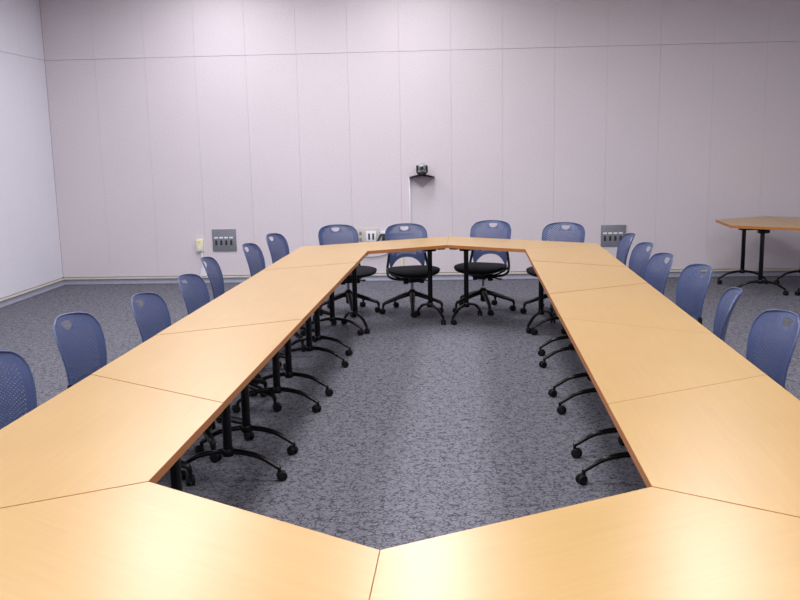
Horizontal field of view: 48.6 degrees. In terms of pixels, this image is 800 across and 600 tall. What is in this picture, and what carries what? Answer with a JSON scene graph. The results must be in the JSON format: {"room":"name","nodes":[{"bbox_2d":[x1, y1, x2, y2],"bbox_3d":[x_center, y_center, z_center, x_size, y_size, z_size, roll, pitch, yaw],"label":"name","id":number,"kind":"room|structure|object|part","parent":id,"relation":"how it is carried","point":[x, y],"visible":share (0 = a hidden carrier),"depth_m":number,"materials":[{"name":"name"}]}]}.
{"room":"conference room","nodes":[
{"label":"conference room","id":0,"kind":"room"},
{"bbox_2d":[0,0,62,298],"bbox_3d":[-4.715,-0.811,3.736,0.122,3.740,14.200,-1,10,4],"label":"wall","id":1,"kind":"structure","parent":0,"point":[30,249],"depth_m":10.07,"materials":[{"name":"paint"}]},
{"bbox_2d":[0,278,63,301],"bbox_3d":[-4.620,0.957,4.039,0.042,0.020,14.200,-1,10,4],"label":"trim","id":2,"kind":"structure","parent":1,"relation":"attached to","point":[61,279],"depth_m":10.14,"materials":[{"name":"grey"}]},
{"bbox_2d":[0,280,64,307],"bbox_3d":[-4.612,1.000,4.046,0.056,0.055,14.200,-1,10,4],"label":"baseboard","id":3,"kind":"structure","parent":1,"relation":"attached to","point":[13,300],"depth_m":10.15,"materials":[{"name":"grey plastic"}]},
{"bbox_2d":[0,276,799,549],"bbox_3d":[0.430,0.979,4.109,11.800,0.120,15.000,0,10,5],"label":"floor","id":4,"kind":"structure","parent":0,"point":[430,429],"depth_m":5.51,"materials":[{"name":"carpet"}]},
{"bbox_2d":[0,350,36,429],"bbox_3d":[-1.334,0.636,3.443,0.616,0.853,0.629,0,10,7],"label":"office chair","id":5,"kind":"object","parent":4,"relation":"on","point":[10,358],"visible":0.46,"depth_m":3.56,"materials":[{"name":"blue plastic"}]},
{"bbox_2d":[0,375,223,508],"bbox_3d":[-0.969,0.791,2.846,0.650,0.737,1.523,0,10,5],"label":"conference table","id":6,"kind":"object","parent":4,"relation":"on","point":[99,433],"visible":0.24,"depth_m":2.75,"materials":[{"name":"wood"}]},
{"bbox_2d":[53,312,194,485],"bbox_3d":[-1.313,0.493,4.265,0.616,0.853,0.629,0,10,6],"label":"office chair","id":7,"kind":"object","parent":4,"relation":"on","point":[69,358],"visible":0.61,"depth_m":4.30,"materials":[{"name":"blue plastic"}]},
{"bbox_3d":[-1.559,0.291,4.265,0.122,0.447,0.437,0,10,6],"label":"backrest","id":8,"kind":"part","parent":7,"relation":"part of","materials":[{"name":"blue plastic"}]},
{"bbox_2d":[0,482,379,599],"bbox_3d":[-0.535,0.936,1.964,1.524,0.736,0.666,6,12,34],"label":"conference table","id":9,"kind":"object","parent":4,"relation":"on","point":[146,540],"visible":0.99,"depth_m":1.96,"materials":[{"name":"brown wood"}]},
{"bbox_2d":[131,292,253,462],"bbox_3d":[-1.151,0.384,4.870,0.637,0.854,0.597,0,10,6],"label":"office chair","id":10,"kind":"object","parent":4,"relation":"on","point":[146,333],"visible":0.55,"depth_m":4.88,"materials":[{"name":"blue plastic"}]},
{"bbox_3d":[-1.374,0.189,4.831,0.122,0.447,0.437,0,10,6],"label":"backrest","id":11,"kind":"part","parent":10,"relation":"part of","materials":[{"name":"blue plastic"}]},
{"bbox_2d":[91,319,302,491],"bbox_3d":[-0.882,0.596,3.958,0.650,0.738,1.523,0,10,5],"label":"conference table","id":12,"kind":"object","parent":4,"relation":"on","point":[217,364],"visible":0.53,"depth_m":3.81,"materials":[{"name":"brown wood"}]},
{"bbox_3d":[-0.912,0.618,3.576,0.045,0.552,0.045,0,10,5],"label":"leg","id":13,"kind":"part","parent":12,"relation":"part of","materials":[{"name":"black metal"}]},
{"bbox_3d":[-0.854,0.486,4.325,0.045,0.552,0.045,0,10,5],"label":"leg","id":14,"kind":"part","parent":12,"relation":"part of","materials":[{"name":"black metal"}]},
{"bbox_2d":[178,273,281,422],"bbox_3d":[-1.057,0.269,5.530,0.637,0.853,0.607,0,10,6],"label":"office chair","id":15,"kind":"object","parent":4,"relation":"on","point":[186,291],"visible":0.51,"depth_m":5.57,"materials":[{"name":"blue plastic"}]},
{"bbox_3d":[-1.303,0.065,5.537,0.122,0.447,0.437,0,10,6],"label":"backrest","id":16,"kind":"part","parent":15,"relation":"part of","materials":[{"name":"blue plastic"}]},
{"bbox_2d":[156,286,325,454],"bbox_3d":[-0.795,0.401,5.069,0.650,0.739,1.523,0,10,5],"label":"conference table","id":17,"kind":"object","parent":4,"relation":"on","point":[238,306],"visible":0.9,"depth_m":4.88,"materials":[{"name":"brown wood"}]},
{"bbox_3d":[-0.825,0.423,4.688,0.045,0.552,0.045,0,10,5],"label":"leg","id":18,"kind":"part","parent":17,"relation":"part of","materials":[{"name":"black metal"}]},
{"bbox_3d":[-0.767,0.292,5.436,0.045,0.552,0.045,0,10,5],"label":"leg","id":19,"kind":"part","parent":17,"relation":"part of","materials":[{"name":"black metal"}]},
{"bbox_2d":[200,257,284,377],"bbox_3d":[-1.121,0.110,6.451,0.616,0.853,0.629,-1,10,-1],"label":"office chair","id":20,"kind":"object","parent":4,"relation":"on","point":[211,263],"visible":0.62,"depth_m":6.51,"materials":[{"name":"blue plastic"}]},
{"bbox_3d":[-1.369,-0.087,6.417,0.122,0.447,0.437,-1,10,-1],"label":"backrest","id":21,"kind":"part","parent":20,"relation":"part of","materials":[{"name":"blue plastic"}]},
{"bbox_2d":[242,243,316,351],"bbox_3d":[-1.003,-0.045,7.325,0.635,0.854,0.595,-2,10,-4],"label":"office chair","id":22,"kind":"object","parent":4,"relation":"on","point":[254,259],"visible":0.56,"depth_m":7.35,"materials":[{"name":"blue plastic"},{"name":"black fabric"},{"name":"black metal"}]},
{"bbox_3d":[-1.221,-0.242,7.294,0.122,0.447,0.437,0,10,7],"label":"backrest","id":23,"kind":"part","parent":22,"relation":"part of","materials":[{"name":"blue plastic"}]},
{"bbox_2d":[237,262,356,396],"bbox_3d":[-0.708,0.206,6.181,0.650,0.739,1.523,0,10,5],"label":"conference table","id":24,"kind":"object","parent":4,"relation":"on","point":[321,279],"visible":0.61,"depth_m":6.01,"materials":[{"name":"brown wood"}]},
{"bbox_3d":[-0.738,0.228,5.800,0.045,0.552,0.045,0,10,5],"label":"leg","id":25,"kind":"part","parent":24,"relation":"part of","materials":[{"name":"black metal"}]},
{"bbox_3d":[-0.680,0.097,6.548,0.045,0.552,0.045,0,10,5],"label":"leg","id":26,"kind":"part","parent":24,"relation":"part of","materials":[{"name":"black metal"}]},
{"bbox_2d":[266,233,336,330],"bbox_3d":[-0.912,-0.181,8.102,0.634,0.853,0.612,1,10,14],"label":"office chair","id":27,"kind":"object","parent":4,"relation":"on","point":[283,247],"visible":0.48,"depth_m":8.15,"materials":[{"name":"blue plastic"},{"name":"black fabric"},{"name":"black metal"}]},
{"bbox_3d":[-1.139,-0.385,8.110,0.122,0.447,0.437,1,10,14],"label":"backrest","id":28,"kind":"part","parent":27,"relation":"part of","materials":[{"name":"blue plastic"}]},
{"bbox_2d":[263,247,367,355],"bbox_3d":[-0.622,0.011,7.293,0.650,0.740,1.523,0,10,5],"label":"conference table","id":29,"kind":"object","parent":4,"relation":"on","point":[302,256],"visible":0.66,"depth_m":7.14,"materials":[{"name":"brown wood"}]},
{"bbox_3d":[-0.652,0.034,6.911,0.045,0.552,0.045,0,10,5],"label":"leg","id":30,"kind":"part","parent":29,"relation":"part of","materials":[{"name":"black metal"}]},
{"bbox_3d":[-0.593,-0.098,7.660,0.045,0.552,0.045,0,10,5],"label":"leg","id":31,"kind":"part","parent":29,"relation":"part of","materials":[{"name":"black metal"}]},
{"bbox_2d":[318,224,379,317],"bbox_3d":[-0.551,-0.296,8.720,0.633,0.854,0.643,-6,11,-28],"label":"office chair","id":32,"kind":"object","parent":4,"relation":"on","point":[362,271],"visible":0.61,"depth_m":8.78,"materials":[{"name":"blue plastic"},{"name":"black fabric"},{"name":"black metal"}]},
{"bbox_3d":[-0.629,-0.532,8.900,0.437,0.447,0.122,-6,11,-28],"label":"backrest","id":33,"kind":"part","parent":32,"relation":"part of","materials":[{"name":"blue plastic"}]},
{"bbox_3d":[-0.494,-0.284,8.701,0.510,0.053,0.470,-6,11,-28],"label":"seat","id":34,"kind":"part","parent":32,"relation":"part of","materials":[{"name":"black fabric"}]},
{"bbox_2d":[304,236,448,333],"bbox_3d":[-0.056,-0.140,8.096,1.524,0.740,0.666,-6,11,-25],"label":"conference table","id":35,"kind":"object","parent":4,"relation":"on","point":[429,245],"visible":0.87,"depth_m":7.99,"materials":[{"name":"brown wood"}]},
{"bbox_3d":[-0.407,-0.145,7.915,0.045,0.552,0.045,-6,11,-25],"label":"leg","id":36,"kind":"part","parent":35,"relation":"part of","materials":[{"name":"black metal"}]},
{"bbox_3d":[0.280,-0.216,8.239,0.045,0.552,0.045,-6,11,-25],"label":"leg","id":37,"kind":"part","parent":35,"relation":"part of","materials":[{"name":"black metal"}]},
{"bbox_2d":[379,223,443,317],"bbox_3d":[0.080,-0.301,8.678,0.628,0.854,0.638,-4,10,-14],"label":"office chair","id":38,"kind":"object","parent":4,"relation":"on","point":[412,274],"visible":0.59,"depth_m":8.72,"materials":[{"name":"blue plastic"},{"name":"black fabric"},{"name":"black metal"}]},
{"bbox_3d":[-0.040,-0.316,8.709,0.262,0.247,0.092,7,13,39],"label":"frame","id":39,"kind":"part","parent":38,"relation":"part of","materials":[{"name":"black plastic"}]},
{"bbox_3d":[0.056,-0.541,8.871,0.437,0.447,0.122,-4,10,-14],"label":"backrest","id":40,"kind":"part","parent":38,"relation":"part of","materials":[{"name":"blue plastic"}]},
{"bbox_3d":[0.129,-0.287,8.649,0.510,0.053,0.470,-4,10,-14],"label":"seat","id":41,"kind":"part","parent":38,"relation":"part of","materials":[{"name":"black fabric"}]},
{"bbox_2d":[453,220,515,315],"bbox_3d":[0.842,-0.329,8.700,0.598,0.870,0.635,1,10,14],"label":"office chair","id":42,"kind":"object","parent":4,"relation":"on","point":[478,270],"visible":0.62,"depth_m":8.72,"materials":[{"name":"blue plastic"}]},
{"bbox_3d":[0.715,-0.365,8.814,0.092,0.247,0.262,-2,10,-7],"label":"frame","id":43,"kind":"part","parent":42,"relation":"part of","materials":[{"name":"black plastic"}]},
{"bbox_3d":[0.794,-0.319,8.658,0.510,0.053,0.470,4,11,28],"label":"seat","id":44,"kind":"part","parent":42,"relation":"part of","materials":[{"name":"black fabric"}]},
{"bbox_3d":[0.919,-0.572,8.856,0.437,0.447,0.122,4,11,28],"label":"backrest","id":45,"kind":"part","parent":42,"relation":"part of","materials":[{"name":"blue plastic"}]},
{"bbox_3d":[0.972,-0.346,8.676,0.262,0.247,0.092,-6,11,-25],"label":"frame","id":46,"kind":"part","parent":42,"relation":"part of","materials":[{"name":"black plastic"}]},
{"bbox_2d":[447,236,593,333],"bbox_3d":[0.924,-0.146,8.018,1.524,0.740,0.666,6,12,34],"label":"conference table","id":47,"kind":"object","parent":4,"relation":"on","point":[465,244],"visible":0.84,"depth_m":7.92,"materials":[{"name":"brown wood"}]},
{"bbox_3d":[0.614,-0.218,8.213,0.045,0.552,0.045,6,12,34],"label":"leg","id":48,"kind":"part","parent":47,"relation":"part of","materials":[{"name":"black metal"}]},
{"bbox_3d":[1.242,-0.156,7.784,0.045,0.552,0.045,6,12,34],"label":"leg","id":49,"kind":"part","parent":47,"relation":"part of","materials":[{"name":"black metal"}]},
{"bbox_2d":[520,222,584,316],"bbox_3d":[1.508,-0.296,8.481,0.610,0.853,0.634,5,11,30],"label":"office chair","id":50,"kind":"object","parent":4,"relation":"on","point":[576,226],"visible":0.44,"depth_m":8.61,"materials":[{"name":"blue plastic"}]},
{"bbox_3d":[1.472,-0.280,8.452,0.510,0.053,0.470,5,11,30],"label":"seat","id":51,"kind":"part","parent":50,"relation":"part of","materials":[{"name":"black fabric"}]},
{"bbox_3d":[1.605,-0.533,8.645,0.437,0.447,0.122,5,11,30],"label":"backrest","id":52,"kind":"part","parent":50,"relation":"part of","materials":[{"name":"blue plastic"}]},
{"bbox_2d":[525,243,626,355],"bbox_3d":[1.358,-0.002,7.136,0.650,0.740,1.523,0,10,5],"label":"conference table","id":53,"kind":"object","parent":4,"relation":"on","point":[592,254],"visible":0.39,"depth_m":6.99,"materials":[{"name":"brown wood"}]},
{"bbox_2d":[369,487,799,599],"bbox_3d":[0.446,0.930,1.887,1.524,0.736,0.666,-6,11,-25],"label":"conference table","id":54,"kind":"object","parent":4,"relation":"on","point":[650,543],"visible":1,"depth_m":1.91,"materials":[{"name":"brown wood"}]},
{"bbox_2d":[531,261,646,396],"bbox_3d":[1.271,0.194,6.025,0.650,0.739,1.523,0,10,5],"label":"conference table","id":55,"kind":"object","parent":4,"relation":"on","point":[555,277],"visible":0.46,"depth_m":5.86,"materials":[{"name":"brown wood"}]},
{"bbox_2d":[561,233,635,333],"bbox_3d":[1.689,-0.137,7.543,0.626,0.853,0.626,0,10,5],"label":"office chair","id":56,"kind":"object","parent":4,"relation":"on","point":[625,240],"visible":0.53,"depth_m":7.58,"materials":[{"name":"blue plastic"}]},
{"bbox_3d":[1.922,-0.339,7.490,0.122,0.447,0.437,0,10,5],"label":"backrest","id":57,"kind":"part","parent":56,"relation":"part of","materials":[{"name":"blue plastic"}]},
{"bbox_2d":[568,242,652,350],"bbox_3d":[1.643,-0.013,6.836,0.634,0.853,0.608,-1,10,-1],"label":"office chair","id":58,"kind":"object","parent":4,"relation":"on","point":[641,247],"visible":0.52,"depth_m":6.86,"materials":[{"name":"blue plastic"}]},
{"bbox_3d":[1.865,-0.216,6.786,0.122,0.447,0.437,-1,10,-1],"label":"backrest","id":59,"kind":"part","parent":58,"relation":"part of","materials":[{"name":"blue plastic"}]},
{"bbox_2d":[587,253,672,380],"bbox_3d":[1.594,0.113,6.116,0.643,0.854,0.603,-2,10,-3],"label":"office chair","id":60,"kind":"object","parent":4,"relation":"on","point":[659,281],"visible":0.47,"depth_m":6.17,"materials":[{"name":"blue plastic"}]},
{"bbox_3d":[1.806,-0.099,6.117,0.122,0.447,0.437,-2,10,-3],"label":"backrest","id":61,"kind":"part","parent":60,"relation":"part of","materials":[{"name":"blue plastic"}]},
{"bbox_2d":[549,283,712,457],"bbox_3d":[1.185,0.389,4.913,0.650,0.737,1.523,0,10,5],"label":"conference table","id":62,"kind":"object","parent":4,"relation":"on","point":[636,304],"visible":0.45,"depth_m":4.74,"materials":[{"name":"brown wood"}]},
{"bbox_2d":[562,318,765,484],"bbox_3d":[1.098,0.584,3.801,0.650,0.737,1.523,0,10,5],"label":"conference table","id":63,"kind":"object","parent":4,"relation":"on","point":[623,362],"visible":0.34,"depth_m":3.63,"materials":[{"name":"brown wood"}]},
{"bbox_2d":[618,287,742,445],"bbox_3d":[1.496,0.361,4.698,0.634,0.853,0.612,2,10,15],"label":"office chair","id":64,"kind":"object","parent":4,"relation":"on","point":[724,302],"visible":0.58,"depth_m":4.72,"materials":[{"name":"blue plastic"}]},
{"bbox_3d":[1.714,0.163,4.617,0.122,0.447,0.437,2,10,15],"label":"backrest","id":65,"kind":"part","parent":64,"relation":"part of","materials":[{"name":"blue plastic"}]},
{"bbox_2d":[676,264,711,324],"bbox_3d":[1.649,0.214,5.524,0.635,0.854,0.595,-4,10,-15],"label":"office chair","id":66,"kind":"object","parent":4,"relation":"on","point":[684,284],"visible":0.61,"depth_m":5.58,"materials":[{"name":"blue plastic"}]},
{"bbox_2d":[608,375,799,517],"bbox_3d":[1.011,0.778,2.689,0.650,0.737,1.523,0,10,5],"label":"conference table","id":67,"kind":"object","parent":4,"relation":"on","point":[737,442],"visible":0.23,"depth_m":2.62,"materials":[{"name":"brown wood"}]},
{"bbox_2d":[715,216,799,295],"bbox_3d":[3.816,-0.478,9.604,0.640,0.737,1.520,0,10,8],"label":"side table","id":68,"kind":"object","parent":4,"relation":"on","point":[763,225],"visible":0.9,"depth_m":9.27,"materials":[{"name":"brown wood"}]},
{"bbox_3d":[3.863,-0.587,9.959,0.045,0.552,0.045,0,10,8],"label":"leg","id":69,"kind":"part","parent":68,"relation":"part of","materials":[{"name":"black metal"}]},
{"bbox_3d":[3.763,-0.455,9.215,0.045,0.552,0.045,0,10,8],"label":"leg","id":70,"kind":"part","parent":68,"relation":"part of","materials":[{"name":"black metal"}]},
{"bbox_2d":[746,309,799,388],"bbox_3d":[1.479,0.479,4.023,0.634,0.853,0.611,-1,10,-1],"label":"office chair","id":71,"kind":"object","parent":4,"relation":"on","point":[784,358],"visible":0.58,"depth_m":4.01,"materials":[{"name":"blue plastic"}]},
{"bbox_2d":[766,216,799,295],"bbox_3d":[4.449,-0.477,9.520,0.642,0.738,1.520,0,10,8],"label":"side table","id":72,"kind":"object","parent":4,"relation":"on","point":[792,220],"visible":0.88,"depth_m":9.86,"materials":[{"name":"brown wood"}]},
{"bbox_2d":[40,0,799,279],"bbox_3d":[1.069,-2.102,10.502,10.600,3.740,0.120,-1,10,3],"label":"wall","id":73,"kind":"structure","parent":0,"point":[173,122],"depth_m":10.48,"materials":[{"name":"paint"}]},
{"bbox_2d":[196,239,203,251],"bbox_3d":[-2.450,-0.668,10.840,0.084,0.148,0.046,-1,10,3],"label":"box","id":74,"kind":"object","parent":73,"relation":"attached to","point":[199,242],"visible":1,"depth_m":10.82,"materials":[{"name":"beige plastic"}]},
{"bbox_2d":[200,252,205,275],"bbox_3d":[-2.428,-0.445,10.889,0.072,0.306,0.026,-1,10,3],"label":"raceway","id":75,"kind":"object","parent":73,"relation":"attached to","point":[203,273],"visible":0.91,"depth_m":10.89,"materials":[{"name":"white plastic"}]},
{"bbox_2d":[212,229,236,250],"bbox_3d":[-2.147,-0.735,10.829,0.295,0.262,0.016,-1,10,3],"label":"socket plate","id":76,"kind":"object","parent":73,"relation":"attached to","point":[222,239],"visible":1,"depth_m":10.82,"materials":[{"name":"grey plastic"}]},
{"bbox_2d":[347,228,379,242],"bbox_3d":[-0.441,-0.784,10.728,0.393,0.171,0.033,-1,10,3],"label":"outlet plate","id":77,"kind":"object","parent":73,"relation":"attached to","point":[364,234],"visible":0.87,"depth_m":10.71,"materials":[{"name":"white plastic"}]},
{"bbox_3d":[-0.350,-0.769,10.722,0.123,0.125,0.019,-1,10,3],"label":"switch frame","id":78,"kind":"part","parent":77,"relation":"part of","materials":[{"name":"white plastic"}]},
{"bbox_2d":[365,253,387,257],"bbox_3d":[-0.367,-0.552,10.756,0.467,0.076,0.025,-1,10,3],"label":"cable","id":79,"kind":"object","parent":73,"relation":"attached to","point":[386,253],"visible":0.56,"depth_m":10.74,"materials":[{"name":"grey plastic"}]},
{"bbox_2d":[409,178,410,226],"bbox_3d":[0.119,-1.146,10.644,0.020,0.625,0.020,-1,10,3],"label":"raceway","id":80,"kind":"object","parent":73,"relation":"attached to","point":[409,178],"visible":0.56,"depth_m":10.63,"materials":[{"name":"white plastic"}]},
{"bbox_2d":[409,174,434,187],"bbox_3d":[0.260,-1.408,10.505,0.304,0.163,0.190,-1,10,3],"label":"wall shelf","id":81,"kind":"object","parent":73,"relation":"attached to","point":[422,179],"visible":0.99,"depth_m":10.55,"materials":[{"name":"paint"}]},
{"bbox_2d":[416,163,427,174],"bbox_3d":[0.260,-1.552,10.472,0.136,0.130,0.118,-1,10,3],"label":"camera","id":82,"kind":"object","parent":81,"relation":"on","point":[421,167],"visible":1,"depth_m":10.44,"materials":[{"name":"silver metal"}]},
{"bbox_2d":[64,271,799,284],"bbox_3d":[1.102,-0.279,10.750,10.600,0.055,0.061,-1,10,3],"label":"baseboard","id":83,"kind":"structure","parent":73,"relation":"attached to","point":[765,273],"depth_m":10.81,"materials":[{"name":"grey plastic"}]},
{"bbox_2d":[64,268,799,279],"bbox_3d":[1.102,-0.323,10.751,10.600,0.020,0.041,-1,10,3],"label":"trim","id":84,"kind":"structure","parent":73,"relation":"attached to","point":[791,269],"depth_m":10.80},
{"bbox_2d":[601,225,625,246],"bbox_3d":[2.552,-0.767,10.593,0.286,0.254,0.016,-1,10,3],"label":"socket plate","id":85,"kind":"object","parent":73,"relation":"attached to","point":[611,235],"visible":0.88,"depth_m":10.58,"materials":[{"name":"grey plastic"}]}
]}

